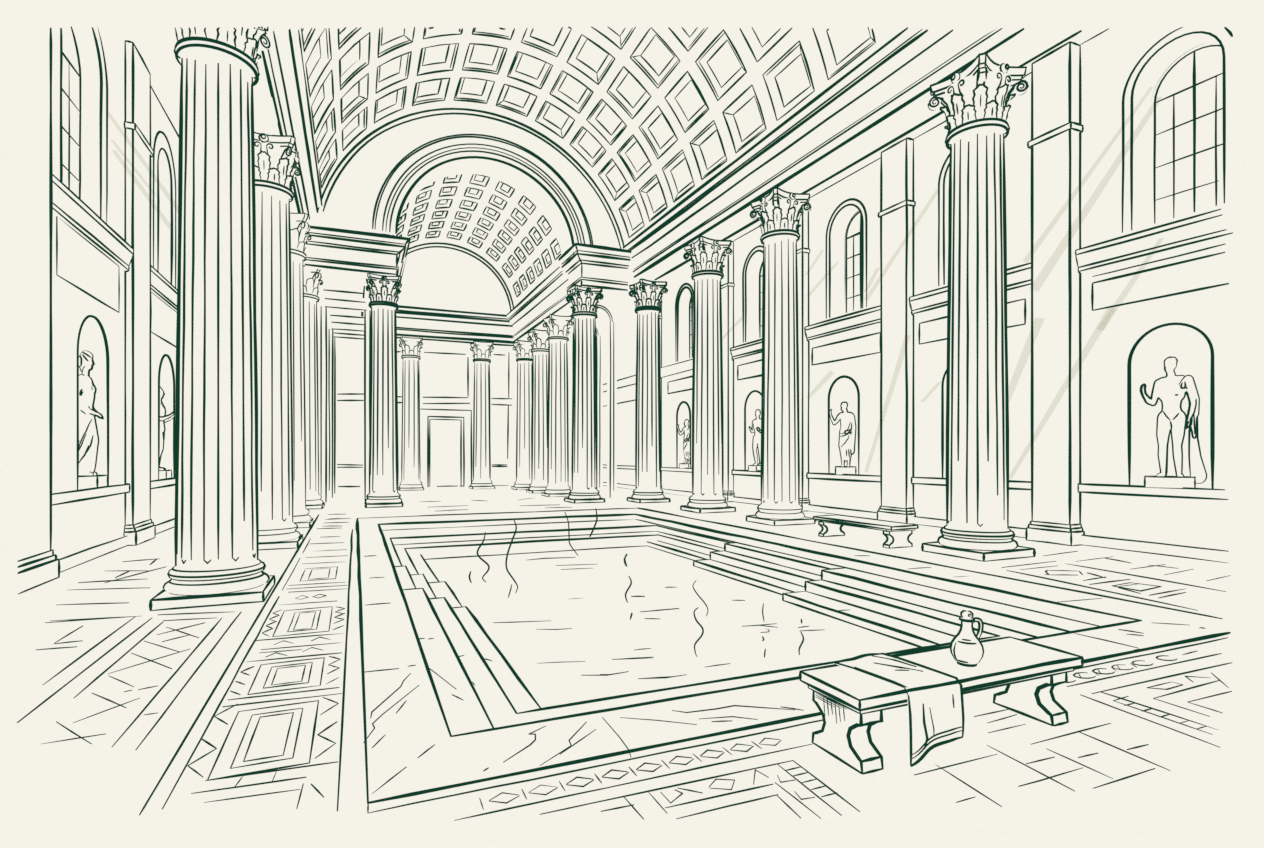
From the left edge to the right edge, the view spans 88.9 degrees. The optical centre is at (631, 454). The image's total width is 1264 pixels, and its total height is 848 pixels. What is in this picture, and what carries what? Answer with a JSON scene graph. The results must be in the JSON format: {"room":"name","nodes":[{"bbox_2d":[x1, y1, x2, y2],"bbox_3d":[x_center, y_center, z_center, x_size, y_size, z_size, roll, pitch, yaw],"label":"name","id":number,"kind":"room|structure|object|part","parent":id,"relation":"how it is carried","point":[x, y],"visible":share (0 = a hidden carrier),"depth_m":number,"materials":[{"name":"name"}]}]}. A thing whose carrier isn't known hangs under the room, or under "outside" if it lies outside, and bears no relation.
{"room":"spa","nodes":[
{"label":"spa","id":0,"kind":"room"},
{"bbox_2d":[50,0,178,557],"bbox_3d":[-10.823,-6.200,13.633,0.788,16.000,45.600,0,0,-23],"label":"wall","id":1,"kind":"structure","parent":0,"point":[88,286],"depth_m":11.72,"materials":[{"name":"white paint"}]},
{"bbox_2d":[0,0,60,596],"bbox_3d":[-8.239,-3.203,8.790,0.242,10.054,1.400,0,0,-23],"label":"pilaster","id":2,"kind":"object","parent":1,"relation":"attached to","point":[28,562],"visible":1,"depth_m":8.63,"materials":[{"name":"beige stone"}]},
{"bbox_3d":[-8.263,1.418,8.777,0.181,0.086,1.295,0,0,-23],"label":"moulding","id":3,"kind":"part","parent":2,"relation":"part of","materials":[{"name":"beige stone"}]},
{"bbox_3d":[-8.250,1.493,8.785,0.219,0.119,1.350,0,0,-23],"label":"moulding","id":4,"kind":"part","parent":2,"relation":"part of","materials":[{"name":"beige stone"}]},
{"bbox_2d":[60,3,81,199],"bbox_3d":[-9.487,-5.895,10.681,0.089,3.450,1.840,0,0,-24],"label":"window","id":5,"kind":"structure","parent":1,"relation":"in","point":[71,173],"depth_m":11.11,"materials":[{"name":"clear glass"}]},
{"bbox_2d":[0,477,174,512],"bbox_3d":[-12.514,0.661,18.582,0.152,0.304,31.028,0,0,-23],"label":"trim","id":6,"kind":"structure","parent":1,"relation":"attached to","point":[79,495],"depth_m":11.20,"materials":[{"name":"beige stone"}]},
{"bbox_2d":[0,126,176,311],"bbox_3d":[-12.476,-3.889,18.594,0.198,0.528,31.021,0,0,-23],"label":"trim","id":7,"kind":"structure","parent":1,"relation":"attached to","point":[68,207],"depth_m":11.09,"materials":[{"name":"beige stone"}]},
{"bbox_2d":[78,350,108,487],"bbox_3d":[-9.761,-0.644,11.495,0.543,2.448,0.617,0,0,-23],"label":"statue","id":8,"kind":"object","parent":1,"relation":"on","point":[88,430],"visible":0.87,"depth_m":11.40,"materials":[{"name":"beige stone"}]},
{"bbox_2d":[59,518,174,572],"bbox_3d":[-12.514,1.701,18.566,0.081,0.252,31.000,0,0,-23],"label":"baseboard","id":9,"kind":"structure","parent":1,"relation":"attached to","point":[86,555],"depth_m":11.33,"materials":[{"name":"beige stone"}]},
{"bbox_2d":[123,40,155,545],"bbox_3d":[-10.206,-3.210,13.358,0.256,10.070,1.354,0,0,-23],"label":"pilaster","id":10,"kind":"object","parent":1,"relation":"attached to","point":[139,528],"visible":0.98,"depth_m":13.12,"materials":[{"name":"beige stone"}]},
{"bbox_3d":[-10.232,1.417,13.351,0.191,0.088,1.238,0,0,-23],"label":"moulding","id":11,"kind":"part","parent":10,"relation":"part of","materials":[{"name":"beige stone"}]},
{"bbox_3d":[-10.219,1.494,13.355,0.220,0.119,1.293,0,0,-23],"label":"moulding","id":12,"kind":"part","parent":10,"relation":"part of","materials":[{"name":"beige stone"}]},
{"bbox_2d":[159,386,174,478],"bbox_3d":[-11.601,-0.556,15.860,0.605,2.289,0.653,0,0,-23],"label":"statue","id":13,"kind":"object","parent":1,"relation":"on","point":[163,473],"visible":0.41,"depth_m":15.77,"materials":[{"name":"beige stone"}]},
{"bbox_2d":[103,0,332,288],"bbox_3d":[-9.114,-8.351,13.280,4.150,0.298,43.600,0,0,-23],"label":"ceiling","id":14,"kind":"structure","parent":0,"point":[148,24],"depth_m":12.82,"materials":[{"name":"beige stone"}]},
{"bbox_2d":[324,226,569,488],"bbox_3d":[-10.524,-6.149,36.362,19.800,16.103,0.134,0,0,-23],"label":"wall","id":15,"kind":"structure","parent":0,"point":[446,369],"depth_m":36.20,"materials":[{"name":"beige stone"}]},
{"bbox_2d":[420,409,471,486],"bbox_3d":[-10.510,-0.381,36.465,2.846,4.416,0.459,0,0,-23],"label":"door","id":16,"kind":"structure","parent":15,"relation":"in","point":[445,434],"depth_m":36.56,"materials":[{"name":"beige stone"}]},
{"bbox_2d":[397,242,513,314],"bbox_3d":[-9.768,-9.335,33.846,7.420,3.710,0.151,0,0,-23],"label":"wall","id":17,"kind":"structure","parent":0,"point":[436,275],"depth_m":34.00,"materials":[{"name":"white paint"}]},
{"bbox_2d":[396,305,514,345],"bbox_3d":[-9.562,-6.719,33.619,8.414,1.471,1.344,0,0,-23],"label":"trim","id":18,"kind":"structure","parent":17,"relation":"attached to","point":[431,324],"depth_m":33.50,"materials":[{"name":"beige stone"}]},
{"bbox_2d":[306,216,633,263],"bbox_3d":[-5.848,-7.850,22.961,13.803,1.100,0.318,0,0,-23],"label":"wall","id":19,"kind":"structure","parent":0,"point":[308,221],"depth_m":20.93,"materials":[{"name":"beige stone"}]},
{"bbox_2d":[305,226,410,283],"bbox_3d":[-9.415,-6.767,22.199,3.257,1.247,2.174,0,0,-23],"label":"trim","id":20,"kind":"structure","parent":19,"relation":"attached to","point":[344,255],"depth_m":21.55,"materials":[{"name":"beige stone"}]},
{"bbox_2d":[558,243,630,299],"bbox_3d":[-1.451,-6.998,24.781,2.294,1.483,2.125,0,0,-23],"label":"trim","id":21,"kind":"structure","parent":19,"relation":"attached to","point":[605,268],"depth_m":24.25,"materials":[{"name":"beige stone"}]},
{"bbox_2d":[311,108,629,264],"bbox_3d":[-5.393,-9.800,23.295,11.104,4.900,1.639,0,0,-23],"label":"arch","id":22,"kind":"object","parent":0,"point":[370,188],"depth_m":22.47,"materials":[{"name":"beige stone"}]},
{"bbox_2d":[506,266,572,342],"bbox_3d":[-4.227,-6.736,30.175,1.438,1.440,10.021,0,0,-23],"label":"trim","id":23,"kind":"structure","parent":22,"relation":"attached to","point":[548,297],"depth_m":29.00,"materials":[{"name":"beige stone"}]},
{"bbox_2d":[623,0,1132,279],"bbox_3d":[5.989,-7.414,11.775,1.478,1.211,28.900,0,0,-23],"label":"entablature","id":24,"kind":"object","parent":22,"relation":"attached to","point":[884,98],"depth_m":13.65,"materials":[{"name":"beige stone"}]},
{"bbox_2d":[380,174,561,306],"bbox_3d":[-7.673,-9.503,28.976,7.302,3.536,10.700,0,0,-23],"label":"ceiling","id":25,"kind":"structure","parent":0,"point":[489,217],"depth_m":29.28,"materials":[{"name":"beige stone"}]},
{"bbox_2d":[294,0,942,244],"bbox_3d":[0.550,-10.111,9.489,10.706,4.355,29.000,0,0,-23],"label":"ceiling","id":26,"kind":"structure","parent":0,"point":[653,100],"depth_m":17.90,"materials":[{"name":"beige stone"}]},
{"bbox_2d":[0,486,1263,847],"bbox_3d":[-2.321,1.804,17.290,19.800,0.074,45.600,0,0,-23],"label":"floor","id":27,"kind":"structure","parent":0,"point":[124,723],"depth_m":3.92,"materials":[{"name":"beige stone"}]},
{"bbox_2d":[149,0,275,610],"bbox_3d":[-5.255,-2.539,8.175,1.181,8.722,1.178,0,0,-23],"label":"fluted column","id":28,"kind":"structure","parent":27,"relation":"on","point":[218,563],"depth_m":7.87,"materials":[{"name":"beige stone"}]},
{"bbox_2d":[253,92,302,549],"bbox_3d":[-7.215,-2.538,12.731,1.222,8.724,1.228,0,0,-23],"label":"fluted column","id":29,"kind":"structure","parent":27,"relation":"on","point":[276,160],"depth_m":12.45,"materials":[{"name":"beige stone"}]},
{"bbox_2d":[258,133,268,142],"bbox_3d":[-7.038,-6.045,12.305,0.183,0.183,0.200,0,0,-23],"label":"flower","id":30,"kind":"object","parent":29,"relation":"on","point":[262,137],"depth_m":12.27,"materials":[{"name":"beige stone"}]},
{"bbox_2d":[290,186,312,527],"bbox_3d":[-8.725,-2.537,16.239,1.195,8.725,1.198,0,0,-23],"label":"fluted column","id":31,"kind":"structure","parent":27,"relation":"on","point":[300,229],"depth_m":16.13,"materials":[{"name":"beige stone"}]},
{"bbox_2d":[303,265,324,509],"bbox_3d":[-11.105,-2.240,21.768,1.277,8.138,1.289,0,0,-23],"label":"fluted column","id":32,"kind":"structure","parent":27,"relation":"on","point":[312,277],"depth_m":21.59,"materials":[{"name":"beige stone"}]},
{"bbox_2d":[317,288,370,502],"bbox_3d":[-11.028,-2.250,24.828,2.060,8.101,0.469,0,0,-23],"label":"frame","id":33,"kind":"object","parent":27,"relation":"on","point":[329,298],"visible":0.79,"depth_m":24.42,"materials":[{"name":"beige stone"}]},
{"bbox_2d":[361,255,406,316],"bbox_3d":[-10.833,-6.744,27.772,1.564,1.388,9.216,0,0,-23],"label":"trim","id":34,"kind":"structure","parent":33,"relation":"on","point":[401,266],"depth_m":24.56,"materials":[{"name":"beige stone"}]},
{"bbox_2d":[327,314,363,497],"bbox_3d":[-12.134,-2.071,27.616,1.770,7.758,0.474,0,0,-23],"label":"frame","id":35,"kind":"object","parent":27,"relation":"on","point":[345,323],"visible":0.57,"depth_m":27.19,"materials":[{"name":"beige stone"}]},
{"bbox_2d":[333,331,363,493],"bbox_3d":[-13.284,-2.049,30.377,1.720,7.703,0.493,0,0,-23],"label":"frame","id":36,"kind":"object","parent":27,"relation":"on","point":[337,334],"visible":0.3,"depth_m":29.95,"materials":[{"name":"beige stone"}]},
{"bbox_2d":[364,273,402,507],"bbox_3d":[-8.721,-2.191,22.613,1.264,8.073,1.273,0,0,-23],"label":"fluted column","id":37,"kind":"structure","parent":27,"relation":"on","point":[383,290],"depth_m":22.30,"materials":[{"name":"beige stone"}]},
{"bbox_2d":[398,336,423,490],"bbox_3d":[-11.390,-2.075,33.178,1.240,7.829,1.232,0,0,-23],"label":"fluted column","id":38,"kind":"structure","parent":27,"relation":"on","point":[410,443],"depth_m":32.86,"materials":[{"name":"beige stone"}]},
{"bbox_2d":[469,341,494,488],"bbox_3d":[-8.063,-2.091,34.604,1.230,7.883,1.230,0,0,-23],"label":"fluted column","id":39,"kind":"structure","parent":27,"relation":"on","point":[481,402],"depth_m":34.29,"materials":[{"name":"beige stone"}]},
{"bbox_2d":[511,340,532,489],"bbox_3d":[-5.614,-2.042,33.771,1.233,7.766,1.250,0,0,-23],"label":"fluted column","id":40,"kind":"structure","parent":27,"relation":"on","point":[524,356],"depth_m":33.46,"materials":[{"name":"beige stone"}]},
{"bbox_2d":[526,329,548,492],"bbox_3d":[-4.365,-2.038,30.882,1.251,7.771,1.242,0,0,-23],"label":"fluted column","id":41,"kind":"structure","parent":27,"relation":"on","point":[538,338],"depth_m":30.56,"materials":[{"name":"beige stone"}]},
{"bbox_2d":[541,314,573,496],"bbox_3d":[-3.253,-2.104,28.296,1.237,7.903,1.251,0,0,-23],"label":"fluted column","id":42,"kind":"structure","parent":27,"relation":"on","point":[557,327],"depth_m":27.98,"materials":[{"name":"beige stone"}]},
{"bbox_2d":[564,285,604,502],"bbox_3d":[-1.820,-2.251,24.717,1.323,8.217,1.323,0,0,-23],"label":"fluted column","id":43,"kind":"structure","parent":27,"relation":"on","point":[584,300],"depth_m":24.39,"materials":[{"name":"beige stone"}]},
{"bbox_2d":[567,310,602,493],"bbox_3d":[-2.138,-2.450,29.520,1.600,8.500,0.475,0,0,-23],"label":"frame","id":44,"kind":"object","parent":27,"relation":"on","point":[599,321],"visible":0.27,"depth_m":29.59,"materials":[{"name":"beige stone"}]},
{"bbox_2d":[597,297,616,497],"bbox_3d":[-1.480,-2.498,26.977,1.700,8.604,0.466,0,0,-23],"label":"pilaster","id":45,"kind":"object","parent":27,"relation":"on","point":[608,307],"visible":0.48,"depth_m":27.11,"materials":[{"name":"beige stone"}]},
{"bbox_2d":[626,278,670,502],"bbox_3d":[0.625,-2.385,24.836,1.329,8.477,1.336,0,0,-23],"label":"fluted column","id":46,"kind":"structure","parent":27,"relation":"on","point":[648,294],"depth_m":24.50,"materials":[{"name":"beige stone"}]},
{"bbox_2d":[680,236,735,512],"bbox_3d":[2.419,-2.473,20.652,1.345,8.632,1.342,0,0,-23],"label":"fluted column","id":47,"kind":"structure","parent":27,"relation":"on","point":[707,255],"depth_m":20.31,"materials":[{"name":"beige stone"}]},
{"bbox_2d":[690,242,696,248],"bbox_3d":[1.957,-6.648,20.472,0.219,0.211,0.202,0,0,-23],"label":"flower","id":48,"kind":"object","parent":47,"relation":"on","point":[693,246],"depth_m":20.42,"materials":[{"name":"beige stone"}]},
{"bbox_2d":[746,187,815,525],"bbox_3d":[3.934,-2.498,17.138,1.347,8.670,1.339,0,0,-23],"label":"fluted column","id":49,"kind":"structure","parent":27,"relation":"on","point":[781,211],"depth_m":16.78,"materials":[{"name":"beige stone"}]},
{"bbox_2d":[760,197,767,204],"bbox_3d":[3.472,-6.690,16.945,0.218,0.199,0.195,0,0,-23],"label":"flower","id":50,"kind":"object","parent":49,"relation":"on","point":[763,200],"depth_m":16.89,"materials":[{"name":"beige stone"}]},
{"bbox_2d":[788,192,795,199],"bbox_3d":[4.136,-6.689,16.675,0.202,0.198,0.221,0,0,-23],"label":"flower","id":51,"kind":"object","parent":49,"relation":"on","point":[791,196],"depth_m":16.63,"materials":[{"name":"beige stone"}]},
{"bbox_2d":[355,507,1260,812],"bbox_3d":[-0.568,2.123,12.132,8.526,0.855,15.890,0,0,-23],"label":"pool","id":52,"kind":"object","parent":27,"relation":"in","point":[446,714],"visible":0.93,"depth_m":6.73,"materials":[{"name":"beige stone"}]},
{"bbox_2d":[426,546,916,707],"bbox_3d":[-0.509,2.458,11.521,7.070,0.284,13.330,0,0,-23],"label":"pool water","id":53,"kind":"object","parent":52,"relation":"on","point":[567,631],"visible":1,"depth_m":8.97,"materials":[{"name":"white liquid"}]},
{"bbox_2d":[469,508,803,657],"bbox_3d":[-0.763,1.715,11.405,3.801,1.261,9.284,0,0,-23],"label":"steam","id":54,"kind":"object","parent":53,"relation":"on","point":[484,561],"visible":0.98,"depth_m":10.85,"materials":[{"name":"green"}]},
{"bbox_2d":[813,515,918,548],"bbox_3d":[4.806,1.585,13.449,0.736,0.476,2.315,0,0,-23],"label":"stone bench","id":55,"kind":"object","parent":27,"relation":"on","point":[897,534],"visible":1,"depth_m":12.96,"materials":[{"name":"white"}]},
{"bbox_3d":[4.807,1.452,13.454,0.651,0.061,2.227,0,0,-23],"label":"seat moulding","id":56,"kind":"part","parent":55,"relation":"part of","materials":[{"name":"beige stone"}]},
{"bbox_3d":[4.806,1.400,13.449,0.736,0.107,2.315,0,0,-23],"label":"seat","id":57,"kind":"part","parent":55,"relation":"part of","materials":[{"name":"beige stone"}]},
{"bbox_2d":[799,636,1083,773],"bbox_3d":[2.038,1.577,4.180,1.943,0.466,0.546,0,0,-23],"label":"stone bench","id":58,"kind":"object","parent":27,"relation":"on","point":[849,702],"visible":0.95,"depth_m":4.02,"materials":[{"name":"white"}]},
{"bbox_2d":[835,653,964,766],"bbox_3d":[1.635,1.538,3.997,0.444,0.464,0.637,0,0,-30],"label":"towel","id":59,"kind":"object","parent":58,"relation":"on","point":[936,715],"visible":0.99,"depth_m":3.79,"materials":[{"name":"beige fabric"}]},
{"bbox_3d":[2.040,1.438,4.183,1.864,0.050,0.466,0,0,-23],"label":"seat moulding","id":60,"kind":"part","parent":58,"relation":"part of","materials":[{"name":"beige stone"}]},
{"bbox_3d":[2.038,1.386,4.180,1.943,0.084,0.546,0,0,-23],"label":"seat","id":61,"kind":"part","parent":58,"relation":"part of","materials":[{"name":"beige stone"}]},
{"bbox_2d":[950,610,983,666],"bbox_3d":[2.180,1.189,4.193,0.193,0.358,0.182,0,0,-23],"label":"jug","id":62,"kind":"object","parent":58,"relation":"on","point":[966,647],"visible":1,"depth_m":4.15,"materials":[{"name":"beige ceramic"}]},
{"bbox_3d":[2.242,1.128,4.191,0.086,0.147,0.023,0,0,1],"label":"handle","id":63,"kind":"part","parent":62,"relation":"part of","materials":[{"name":"beige ceramic"}]},
{"bbox_2d":[921,52,1035,561],"bbox_3d":[6.270,-2.520,11.709,1.331,8.700,1.339,0,0,-23],"label":"fluted column","id":64,"kind":"structure","parent":27,"relation":"on","point":[976,107],"depth_m":11.37,"materials":[{"name":"beige stone"}]},
{"bbox_2d":[950,72,962,83],"bbox_3d":[5.805,-6.733,11.518,0.217,0.187,0.188,0,0,-23],"label":"flower","id":65,"kind":"object","parent":64,"relation":"on","point":[956,78],"depth_m":11.46,"materials":[{"name":"beige stone"}]},
{"bbox_2d":[997,63,1009,73],"bbox_3d":[6.473,-6.731,11.248,0.199,0.193,0.214,0,0,-23],"label":"flower","id":66,"kind":"object","parent":64,"relation":"on","point":[1001,69],"depth_m":11.20,"materials":[{"name":"beige stone"}]},
{"bbox_2d":[617,0,1158,306],"bbox_3d":[5.010,-8.356,19.355,4.700,0.287,43.600,0,0,-23],"label":"trim","id":67,"kind":"structure","parent":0,"point":[1092,31],"depth_m":16.37,"materials":[{"name":"beige stone"}]},
{"bbox_2d":[603,0,1263,554],"bbox_3d":[5.930,-6.200,20.839,0.727,16.000,45.600,0,0,-23],"label":"wall","id":68,"kind":"structure","parent":0,"point":[1201,305],"depth_m":12.58,"materials":[{"name":"white paint"}]},
{"bbox_2d":[659,297,662,488],"bbox_3d":[1.101,-3.214,30.950,0.382,10.091,1.066,0,0,-23],"label":"pilaster","id":69,"kind":"object","parent":68,"relation":"attached to","point":[660,314],"visible":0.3,"depth_m":30.60,"materials":[{"name":"beige stone"}]},
{"bbox_2d":[677,419,689,467],"bbox_3d":[2.386,-0.503,28.529,0.768,2.173,0.555,0,0,43],"label":"statue","id":70,"kind":"object","parent":68,"relation":"in","point":[685,430],"visible":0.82,"depth_m":28.38,"materials":[{"name":"beige stone"}]},
{"bbox_2d":[689,298,691,357],"bbox_3d":[2.868,-5.810,28.720,0.114,3.280,1.500,0,0,-23],"label":"window","id":71,"kind":"structure","parent":68,"relation":"in","point":[690,334],"depth_m":29.26,"materials":[{"name":"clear glass"}]},
{"bbox_3d":[2.870,-5.810,28.721,0.111,3.180,1.400,0,0,-23],"label":"frame","id":72,"kind":"part","parent":71,"relation":"part of","materials":[{"name":"beige stone"}]},
{"bbox_3d":[2.902,-5.810,28.735,0.001,3.280,1.500,0,0,-23],"label":"pane","id":73,"kind":"part","parent":71,"relation":"part of","materials":[{"name":"white glass"}]},
{"bbox_2d":[721,241,734,501],"bbox_3d":[3.602,-3.207,25.129,0.389,10.087,1.051,0,0,-23],"label":"pilaster","id":74,"kind":"object","parent":68,"relation":"attached to","point":[727,283],"visible":0.49,"depth_m":24.78,"materials":[{"name":"beige stone"}]},
{"bbox_2d":[748,409,760,470],"bbox_3d":[4.555,-0.541,23.419,0.656,2.260,0.605,0,0,-23],"label":"statue","id":75,"kind":"object","parent":68,"relation":"in","point":[756,423],"visible":0.83,"depth_m":23.41,"materials":[{"name":"beige stone"}]},
{"bbox_2d":[759,263,762,337],"bbox_3d":[5.056,-5.810,23.641,0.109,3.280,1.500,0,0,-23],"label":"window","id":76,"kind":"structure","parent":68,"relation":"in","point":[761,268],"depth_m":24.18,"materials":[{"name":"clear glass"}]},
{"bbox_3d":[5.087,-5.810,23.655,0.001,3.280,1.500,0,0,-23],"label":"pane","id":77,"kind":"part","parent":76,"relation":"part of","materials":[{"name":"white glass"}]},
{"bbox_2d":[797,201,809,511],"bbox_3d":[5.366,-3.209,21.013,0.389,10.094,1.041,0,0,-23],"label":"pilaster","id":78,"kind":"object","parent":68,"relation":"attached to","point":[803,251],"visible":0.53,"depth_m":20.66,"materials":[{"name":"beige stone"}]},
{"bbox_2d":[829,401,856,474],"bbox_3d":[6.324,-0.508,19.309,0.777,2.198,0.479,0,0,18],"label":"statue","id":79,"kind":"object","parent":68,"relation":"on","point":[847,432],"visible":1,"depth_m":19.16,"materials":[{"name":"beige stone"}]},
{"bbox_2d":[845,212,861,312],"bbox_3d":[6.888,-5.810,19.378,0.111,3.280,1.500,0,0,-23],"label":"window","id":80,"kind":"structure","parent":68,"relation":"in","point":[853,240],"depth_m":19.68,"materials":[{"name":"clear glass"}]},
{"bbox_2d":[877,137,915,523],"bbox_3d":[7.029,-3.211,17.145,0.374,10.088,1.078,0,0,-23],"label":"pilaster","id":81,"kind":"object","parent":68,"relation":"attached to","point":[897,203],"visible":0.9,"depth_m":17.00,"materials":[{"name":"beige stone"}]},
{"bbox_3d":[7.052,1.411,17.153,0.310,0.108,0.966,0,0,-23],"label":"moulding","id":82,"kind":"part","parent":81,"relation":"part of","materials":[{"name":"beige stone"}]},
{"bbox_3d":[7.041,1.497,17.144,0.345,0.134,1.020,0,0,-23],"label":"moulding","id":83,"kind":"part","parent":81,"relation":"part of","materials":[{"name":"beige stone"}]},
{"bbox_2d":[603,482,1263,567],"bbox_3d":[4.165,1.700,24.107,0.097,0.290,34.000,0,0,-23],"label":"baseboard","id":84,"kind":"structure","parent":68,"relation":"attached to","point":[1207,554],"depth_m":12.19,"materials":[{"name":"beige stone"}]},
{"bbox_2d":[603,464,1263,500],"bbox_3d":[4.140,0.659,24.109,0.156,0.281,34.022,0,0,-23],"label":"trim","id":85,"kind":"structure","parent":68,"relation":"attached to","point":[1091,488],"depth_m":12.45,"materials":[{"name":"beige stone"}]},
{"bbox_2d":[603,197,1263,392],"bbox_3d":[4.117,-3.879,24.095,0.208,0.556,34.016,0,0,-23],"label":"trim","id":86,"kind":"structure","parent":68,"relation":"attached to","point":[1247,216],"depth_m":12.36,"materials":[{"name":"beige stone"}]},
{"bbox_2d":[1025,41,1084,545],"bbox_3d":[8.681,-3.208,13.222,0.437,10.080,0.984,0,0,-23],"label":"pilaster","id":87,"kind":"object","parent":68,"relation":"attached to","point":[1057,127],"visible":1,"depth_m":13.10,"materials":[{"name":"beige stone"}]},
{"bbox_3d":[8.698,1.416,13.241,0.373,0.094,0.869,0,0,-23],"label":"moulding","id":88,"kind":"part","parent":87,"relation":"part of","materials":[{"name":"beige stone"}]},
{"bbox_3d":[8.688,1.494,13.230,0.407,0.119,0.918,0,0,-23],"label":"moulding","id":89,"kind":"part","parent":87,"relation":"part of","materials":[{"name":"beige stone"}]},
{"bbox_2d":[1139,356,1206,487],"bbox_3d":[9.661,-0.588,11.504,0.922,2.348,0.442,0,0,41],"label":"statue","id":90,"kind":"object","parent":68,"relation":"in","point":[1171,390],"visible":1,"depth_m":11.42,"materials":[{"name":"beige stone"}]},
{"bbox_2d":[1151,41,1223,224],"bbox_3d":[10.209,-5.810,11.685,0.089,3.280,1.500,0,0,-23],"label":"window","id":91,"kind":"structure","parent":68,"relation":"in","point":[1187,100],"depth_m":11.81,"materials":[{"name":"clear glass"}]},
{"bbox_3d":[6.748,-6.100,-3.792,19.800,16.200,0.300,0,0,-23],"label":"wall","id":92,"kind":"structure","parent":0,"visible":0},
{"bbox_2d":[253,0,321,243],"bbox_3d":[-4.832,-7.458,7.392,1.163,1.250,29.400,0,0,-23],"label":"entablature","id":93,"kind":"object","parent":92,"relation":"attached to","point":[282,77],"depth_m":13.38,"materials":[{"name":"beige stone"}]}
]}

